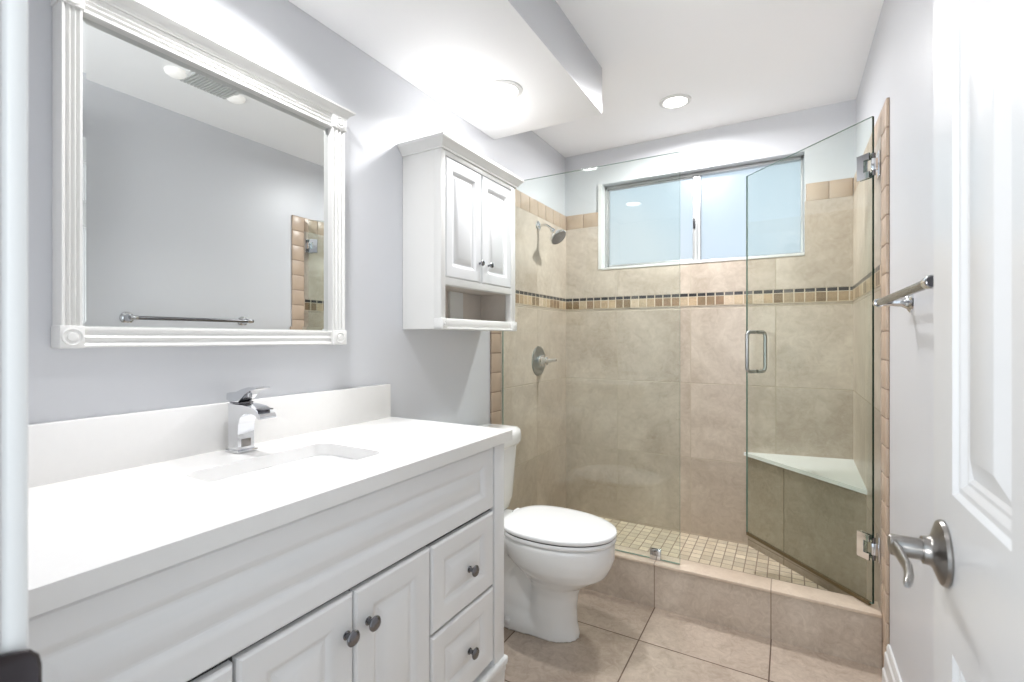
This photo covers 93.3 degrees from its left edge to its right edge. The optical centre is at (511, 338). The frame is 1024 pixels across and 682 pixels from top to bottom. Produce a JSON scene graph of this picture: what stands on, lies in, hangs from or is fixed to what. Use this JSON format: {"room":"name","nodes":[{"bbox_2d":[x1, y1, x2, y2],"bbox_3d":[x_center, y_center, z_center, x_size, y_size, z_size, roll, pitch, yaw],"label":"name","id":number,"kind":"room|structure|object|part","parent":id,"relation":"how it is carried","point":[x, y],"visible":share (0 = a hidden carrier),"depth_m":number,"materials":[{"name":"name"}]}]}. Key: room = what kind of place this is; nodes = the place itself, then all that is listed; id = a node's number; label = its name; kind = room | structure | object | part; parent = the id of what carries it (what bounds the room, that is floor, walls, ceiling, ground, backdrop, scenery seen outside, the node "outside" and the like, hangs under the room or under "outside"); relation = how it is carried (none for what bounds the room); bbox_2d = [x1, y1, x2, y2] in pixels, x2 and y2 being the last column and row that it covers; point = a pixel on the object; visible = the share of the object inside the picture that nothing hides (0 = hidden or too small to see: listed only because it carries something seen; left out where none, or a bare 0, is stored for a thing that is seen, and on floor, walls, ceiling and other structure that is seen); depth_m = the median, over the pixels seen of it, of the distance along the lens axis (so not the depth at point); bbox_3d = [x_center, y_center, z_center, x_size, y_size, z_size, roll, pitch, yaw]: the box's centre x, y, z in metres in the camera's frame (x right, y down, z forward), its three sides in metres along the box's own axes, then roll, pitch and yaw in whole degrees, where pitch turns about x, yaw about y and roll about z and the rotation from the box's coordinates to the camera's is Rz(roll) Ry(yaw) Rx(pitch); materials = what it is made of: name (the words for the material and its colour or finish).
{"room":"bathroom","nodes":[
{"label":"bathroom","id":0,"kind":"room"},
{"bbox_2d":[28,0,565,509],"bbox_3d":[-0.403,0.063,2.010,0.133,2.540,3.111,0,0,30],"label":"wall","id":1,"kind":"structure","parent":0,"point":[466,377],"depth_m":1.70,"materials":[{"name":"white paint"}]},
{"bbox_2d":[51,0,355,347],"bbox_3d":[-0.725,-0.358,1.269,0.067,0.756,0.756,0,0,30],"label":"wall mirror","id":2,"kind":"object","parent":1,"relation":"attached to","point":[198,187],"visible":1,"depth_m":1.17,"materials":[{"name":"white wood"}]},
{"bbox_3d":[-0.740,-0.689,1.269,0.041,0.043,0.623,0,0,30],"label":"rail","id":3,"kind":"part","parent":2,"relation":"part of","materials":[{"name":"white paint"}]},
{"bbox_3d":[-0.740,-0.002,1.269,0.041,0.042,0.623,0,0,30],"label":"rail","id":4,"kind":"part","parent":2,"relation":"part of","materials":[{"name":"white paint"}]},
{"bbox_3d":[-0.725,-0.722,1.269,0.067,0.027,0.756,0,0,30],"label":"cornice","id":5,"kind":"part","parent":2,"relation":"part of","materials":[{"name":"white paint"}]},
{"bbox_2d":[28,384,390,487],"bbox_3d":[-0.757,0.229,1.261,0.020,0.121,1.215,0,0,30],"label":"backsplash","id":6,"kind":"structure","parent":1,"relation":"attached to","point":[58,451],"depth_m":1.14,"materials":[{"name":"white stone"}]},
{"bbox_2d":[397,132,523,330],"bbox_3d":[-0.190,-0.387,2.053,0.219,0.708,0.613,0,0,30],"label":"upper cabinet","id":7,"kind":"object","parent":1,"relation":"attached to","point":[459,203],"visible":1,"depth_m":1.86,"materials":[{"name":"white paint"}]},
{"bbox_3d":[-0.190,-0.720,2.053,0.219,0.042,0.613,0,0,30],"label":"cornice","id":8,"kind":"part","parent":7,"relation":"part of","materials":[{"name":"white paint"}]},
{"bbox_3d":[-0.193,-0.453,1.902,0.016,0.451,0.241,0,0,30],"label":"door","id":9,"kind":"part","parent":7,"relation":"part of","materials":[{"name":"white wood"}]},
{"bbox_3d":[-0.134,-0.369,2.021,0.038,0.671,0.559,0,0,30],"label":"frame","id":10,"kind":"part","parent":7,"relation":"part of","materials":[{"name":"white paint"}]},
{"bbox_3d":[-0.070,-0.453,2.117,0.016,0.451,0.243,0,0,30],"label":"door","id":11,"kind":"part","parent":7,"relation":"part of","materials":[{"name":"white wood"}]},
{"bbox_2d":[532,346,556,375],"bbox_3d":[0.210,0.134,2.832,0.123,0.176,0.176,0,0,30],"label":"shower valve","id":12,"kind":"object","parent":1,"relation":"attached to","point":[539,361],"visible":1,"depth_m":2.82,"materials":[{"name":"silver metal"}]},
{"bbox_3d":[0.220,0.133,2.813,0.087,0.033,0.033,0,0,43],"label":"lever","id":13,"kind":"part","parent":12,"relation":"part of","materials":[{"name":"silver metal"}]},
{"bbox_2d":[536,221,565,244],"bbox_3d":[0.224,-0.618,2.803,0.176,0.149,0.103,0,0,30],"label":"sprayer","id":14,"kind":"object","parent":1,"relation":"attached to","point":[557,236],"visible":1,"depth_m":2.78,"materials":[{"name":"silver metal"}]},
{"bbox_3d":[0.198,-0.648,2.831,0.093,0.048,0.015,0,0,30],"label":"arm","id":15,"kind":"part","parent":14,"relation":"part of","materials":[{"name":"silver metal"}]},
{"bbox_2d":[288,0,601,138],"bbox_3d":[-0.332,-1.110,1.451,0.571,0.213,1.970,0,0,30],"label":"soffit","id":16,"kind":"structure","parent":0,"point":[449,50],"depth_m":1.73,"materials":[{"name":"white paint"}]},
{"bbox_2d":[484,80,522,99],"bbox_3d":[-0.035,-0.998,1.955,0.156,0.012,0.156,0,0,30],"label":"recessed light","id":17,"kind":"object","parent":16,"relation":"attached to","point":[497,89],"visible":1,"depth_m":1.94,"materials":[{"name":"white paint"}]},
{"bbox_2d":[504,517,881,681],"bbox_3d":[0.155,1.239,1.277,1.830,0.188,3.571,0,0,30],"label":"floor","id":18,"kind":"structure","parent":0,"point":[619,640],"depth_m":1.82,"materials":[{"name":"tile"}]},
{"bbox_2d":[28,443,507,681],"bbox_3d":[-0.531,0.740,1.126,0.546,0.837,1.198,0,0,30],"label":"vanity cabinet","id":19,"kind":"object","parent":18,"relation":"on","point":[402,581],"visible":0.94,"depth_m":0.96,"materials":[{"name":"white wood"}]},
{"bbox_3d":[-0.525,0.633,0.655,0.017,0.221,0.290,0,0,30],"label":"drawer","id":20,"kind":"part","parent":19,"relation":"part of","materials":[{"name":"white wood"}]},
{"bbox_2d":[28,384,511,618],"bbox_3d":[-0.532,0.245,1.133,0.537,0.152,1.216,0,0,30],"label":"countertop","id":21,"kind":"structure","parent":19,"relation":"on","point":[118,499],"depth_m":0.98,"materials":[{"name":"white stone"}]},
{"bbox_2d":[225,386,275,453],"bbox_3d":[-0.662,0.205,1.224,0.148,0.168,0.054,0,0,30],"label":"faucet","id":22,"kind":"object","parent":21,"relation":"on","point":[242,412],"visible":1,"depth_m":1.22,"materials":[{"name":"silver metal"}]},
{"bbox_3d":[-0.695,0.285,1.243,0.058,0.007,0.054,0,0,30],"label":"plate","id":23,"kind":"part","parent":22,"relation":"part of","materials":[{"name":"silver metal"}]},
{"bbox_3d":[-0.672,0.142,1.229,0.126,0.041,0.037,0,0,30],"label":"lever","id":24,"kind":"part","parent":22,"relation":"part of","materials":[{"name":"silver metal"}]},
{"bbox_3d":[-0.391,0.746,0.890,0.017,0.451,0.240,0,0,30],"label":"door","id":25,"kind":"part","parent":19,"relation":"part of","materials":[{"name":"white wood"}]},
{"bbox_3d":[-0.338,0.655,1.002,0.004,0.666,1.085,0,0,30],"label":"frame","id":26,"kind":"part","parent":19,"relation":"part of","materials":[{"name":"grey wood"}]},
{"bbox_3d":[-0.322,0.598,0.967,0.026,0.031,0.031,0,0,30],"label":"knob","id":27,"kind":"part","parent":19,"relation":"part of","materials":[{"name":"grey metal"}]},
{"bbox_3d":[-0.293,0.598,1.018,0.026,0.031,0.031,0,0,30],"label":"knob","id":28,"kind":"part","parent":19,"relation":"part of","materials":[{"name":"grey metal"}]},
{"bbox_3d":[-0.269,0.746,1.102,0.017,0.451,0.240,0,0,30],"label":"door","id":29,"kind":"part","parent":19,"relation":"part of","materials":[{"name":"white wood"}]},
{"bbox_3d":[-0.134,0.633,1.338,0.017,0.221,0.290,0,0,30],"label":"drawer","id":30,"kind":"part","parent":19,"relation":"part of","materials":[{"name":"white wood"}]},
{"bbox_3d":[-0.134,0.861,1.338,0.017,0.220,0.290,0,0,30],"label":"drawer","id":31,"kind":"part","parent":19,"relation":"part of","materials":[{"name":"white wood"}]},
{"bbox_3d":[-0.107,0.873,1.343,0.026,0.031,0.031,0,0,30],"label":"knob","id":32,"kind":"part","parent":19,"relation":"part of","materials":[{"name":"grey metal"}]},
{"bbox_3d":[-0.107,0.645,1.343,0.026,0.031,0.031,0,0,30],"label":"knob","id":33,"kind":"part","parent":19,"relation":"part of","materials":[{"name":"grey metal"}]},
{"bbox_3d":[-0.536,1.016,1.129,0.528,0.045,1.198,0,0,30],"label":"molding","id":34,"kind":"part","parent":19,"relation":"part of","materials":[{"name":"white wood"}]},
{"bbox_3d":[-0.054,0.717,1.500,0.036,0.792,0.056,0,0,30],"label":"corner post","id":35,"kind":"part","parent":19,"relation":"part of","materials":[{"name":"white wood"}]},
{"bbox_3d":[-0.064,1.096,1.505,0.063,0.126,0.063,0,0,30],"label":"leg","id":36,"kind":"part","parent":19,"relation":"part of","materials":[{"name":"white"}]},
{"bbox_2d":[475,423,616,642],"bbox_3d":[0.070,0.781,1.975,0.726,0.755,0.468,0,0,30],"label":"toilet","id":37,"kind":"object","parent":18,"relation":"on","point":[552,553],"visible":0.65,"depth_m":1.84,"materials":[{"name":"white ceramic"}]},
{"bbox_3d":[-0.145,0.442,2.099,0.229,0.077,0.466,0,0,30],"label":"tank lid","id":38,"kind":"part","parent":37,"relation":"part of","materials":[{"name":"white ceramic"}]},
{"bbox_3d":[-0.149,0.632,2.101,0.208,0.306,0.432,0,0,30],"label":"tank","id":39,"kind":"part","parent":37,"relation":"part of","materials":[{"name":"white ceramic"}]},
{"bbox_3d":[0.075,0.964,1.973,0.699,0.390,0.341,0,0,30],"label":"bowl","id":40,"kind":"part","parent":37,"relation":"part of","materials":[{"name":"white ceramic"}]},
{"bbox_3d":[0.189,0.758,1.907,0.446,0.017,0.340,0,0,30],"label":"seat","id":41,"kind":"part","parent":37,"relation":"part of","materials":[{"name":"white plastic"}]},
{"bbox_3d":[0.188,0.736,1.908,0.453,0.020,0.344,0,0,30],"label":"lid","id":42,"kind":"part","parent":37,"relation":"part of","materials":[{"name":"white plastic"}]},
{"bbox_2d":[585,545,881,668],"bbox_3d":[0.636,1.090,2.121,1.568,0.246,0.103,0,0,30],"label":"shower curb","id":43,"kind":"object","parent":18,"relation":"on","point":[838,625],"visible":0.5,"depth_m":1.90,"materials":[{"name":"tile"}]},
{"bbox_2d":[524,151,679,563],"bbox_3d":[0.334,0.085,2.284,0.882,1.764,0.017,0,0,30],"label":"glass panel","id":44,"kind":"object","parent":43,"relation":"on","point":[655,553],"visible":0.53,"depth_m":2.12,"materials":[{"name":"clear glass"}]},
{"bbox_2d":[744,452,866,598],"bbox_3d":[1.381,0.878,2.346,0.499,0.534,0.498,0,0,30],"label":"shower bench","id":45,"kind":"object","parent":18,"relation":"on","point":[812,510],"visible":0.82,"depth_m":2.30,"materials":[{"name":"tile"}]},
{"bbox_3d":[1.381,0.631,2.346,0.499,0.039,0.498,0,0,30],"label":"seat","id":46,"kind":"part","parent":45,"relation":"part of","materials":[{"name":"white stone"}]},
{"bbox_2d":[532,0,883,157],"bbox_3d":[0.363,-1.257,1.641,1.830,0.100,2.991,0,0,30],"label":"ceiling","id":47,"kind":"structure","parent":0,"point":[737,61],"depth_m":2.10,"materials":[{"name":"white paint"}]},
{"bbox_2d":[659,93,691,108],"bbox_3d":[0.831,-1.201,2.462,0.156,0.012,0.156,0,0,30],"label":"recessed light","id":48,"kind":"object","parent":47,"relation":"in","point":[674,101],"visible":1,"depth_m":2.44,"materials":[{"name":"white paint"}]},
{"bbox_2d":[565,99,855,544],"bbox_3d":[1.072,0.063,2.882,1.590,2.540,0.133,0,0,30],"label":"wall","id":49,"kind":"structure","parent":0,"point":[656,372],"depth_m":2.79,"materials":[{"name":"beige tile"}]},
{"bbox_2d":[598,156,804,269],"bbox_3d":[1.073,-0.712,2.870,1.133,0.552,0.114,0,0,30],"label":"window","id":50,"kind":"structure","parent":49,"relation":"in","point":[603,192],"depth_m":2.88,"materials":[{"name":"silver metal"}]},
{"bbox_3d":[0.865,-0.716,3.017,0.550,0.504,0.024,0,0,30],"label":"sash","id":51,"kind":"part","parent":50,"relation":"part of","materials":[{"name":"glass"}]},
{"bbox_3d":[1.077,-0.443,2.855,1.111,0.014,0.092,0,0,30],"label":"sill","id":52,"kind":"part","parent":50,"relation":"part of","materials":[{"name":"white paint"}]},
{"bbox_2d":[853,0,933,681],"bbox_3d":[1.069,0.063,1.169,0.135,2.540,3.111,0,0,30],"label":"wall","id":53,"kind":"structure","parent":0,"point":[896,88],"depth_m":1.46,"materials":[{"name":"white paint"}]},
{"bbox_2d":[745,116,879,604],"bbox_3d":[1.244,0.084,2.051,0.117,1.761,0.681,0,0,-16],"label":"shower glass door","id":54,"kind":"structure","parent":53,"relation":"attached to","point":[863,174],"depth_m":1.77,"materials":[{"name":"clear glass"}]},
{"bbox_3d":[1.139,0.065,2.311,0.053,0.206,0.017,0,0,-12],"label":"pull handle","id":55,"kind":"part","parent":54,"relation":"part of","materials":[{"name":"silver metal"}]},
{"bbox_3d":[1.201,0.065,2.324,0.053,0.206,0.017,0,0,-12],"label":"pull handle","id":56,"kind":"part","parent":54,"relation":"part of","materials":[{"name":"silver metal"}]},
{"bbox_3d":[1.309,0.755,1.745,0.026,0.090,0.056,0,0,30],"label":"wall plate","id":57,"kind":"part","parent":54,"relation":"part of","materials":[{"name":"silver metal"}]},
{"bbox_3d":[1.309,-0.624,1.745,0.026,0.090,0.056,0,0,30],"label":"wall plate","id":58,"kind":"part","parent":54,"relation":"part of","materials":[{"name":"silver metal"}]},
{"bbox_2d":[882,644,901,681],"bbox_3d":[0.804,1.093,0.833,0.022,0.130,1.833,0,0,30],"label":"baseboard","id":59,"kind":"structure","parent":53,"relation":"attached to","point":[890,672],"depth_m":1.56,"materials":[{"name":"white paint"}]},
{"bbox_2d":[872,274,933,312],"bbox_3d":[0.925,-0.101,1.109,0.086,0.060,0.644,0,0,30],"label":"towel bar","id":60,"kind":"object","parent":53,"relation":"attached to","point":[904,298],"visible":0.52,"depth_m":1.13,"materials":[{"name":"grey metal"}]},
{"bbox_3d":[1.079,-0.101,1.358,0.066,0.060,0.060,0,0,30],"label":"post","id":61,"kind":"part","parent":60,"relation":"part of","materials":[{"name":"silver metal"}]},
{"bbox_3d":[-0.408,0.063,0.291,1.590,2.540,0.120,0,0,30],"label":"wall","id":62,"kind":"structure","parent":0,"visible":0},
{"bbox_2d":[0,0,41,681],"bbox_3d":[-0.083,0.103,0.116,0.811,2.110,0.140,0,0,30],"label":"door frame","id":63,"kind":"structure","parent":62,"relation":"attached to","point":[18,663],"depth_m":0.33,"materials":[{"name":"white paint"}]},
{"bbox_3d":[-0.054,0.103,0.167,0.811,2.110,0.016,0,0,30],"label":"casing","id":64,"kind":"part","parent":63,"relation":"part of","materials":[{"name":"white paint"}]},
{"bbox_3d":[-0.340,0.250,0.315,0.007,0.079,0.050,0,0,30],"label":"strike plate","id":65,"kind":"part","parent":63,"relation":"part of","materials":[{"name":"brown metal"}]},
{"bbox_2d":[887,0,1023,681],"bbox_3d":[0.337,0.140,0.307,0.088,2.014,0.630,0,0,30],"label":"door","id":66,"kind":"structure","parent":62,"relation":"in","point":[974,546],"depth_m":0.44,"materials":[{"name":"white paint"}]},
{"bbox_3d":[0.415,0.237,0.514,0.013,0.017,0.121,0,0,32],"label":"lever","id":67,"kind":"part","parent":66,"relation":"part of","materials":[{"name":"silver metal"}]},
{"bbox_3d":[0.469,0.237,0.538,0.020,0.071,0.071,0,0,30],"label":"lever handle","id":68,"kind":"part","parent":66,"relation":"part of","materials":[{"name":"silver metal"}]},
{"bbox_3d":[0.431,0.623,0.439,0.012,0.580,0.157,0,0,30],"label":"panel","id":69,"kind":"part","parent":66,"relation":"part of","materials":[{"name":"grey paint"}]},
{"bbox_3d":[0.431,-0.161,0.439,0.012,0.652,0.157,0,0,30],"label":"panel","id":70,"kind":"part","parent":66,"relation":"part of","materials":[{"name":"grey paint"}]}
]}

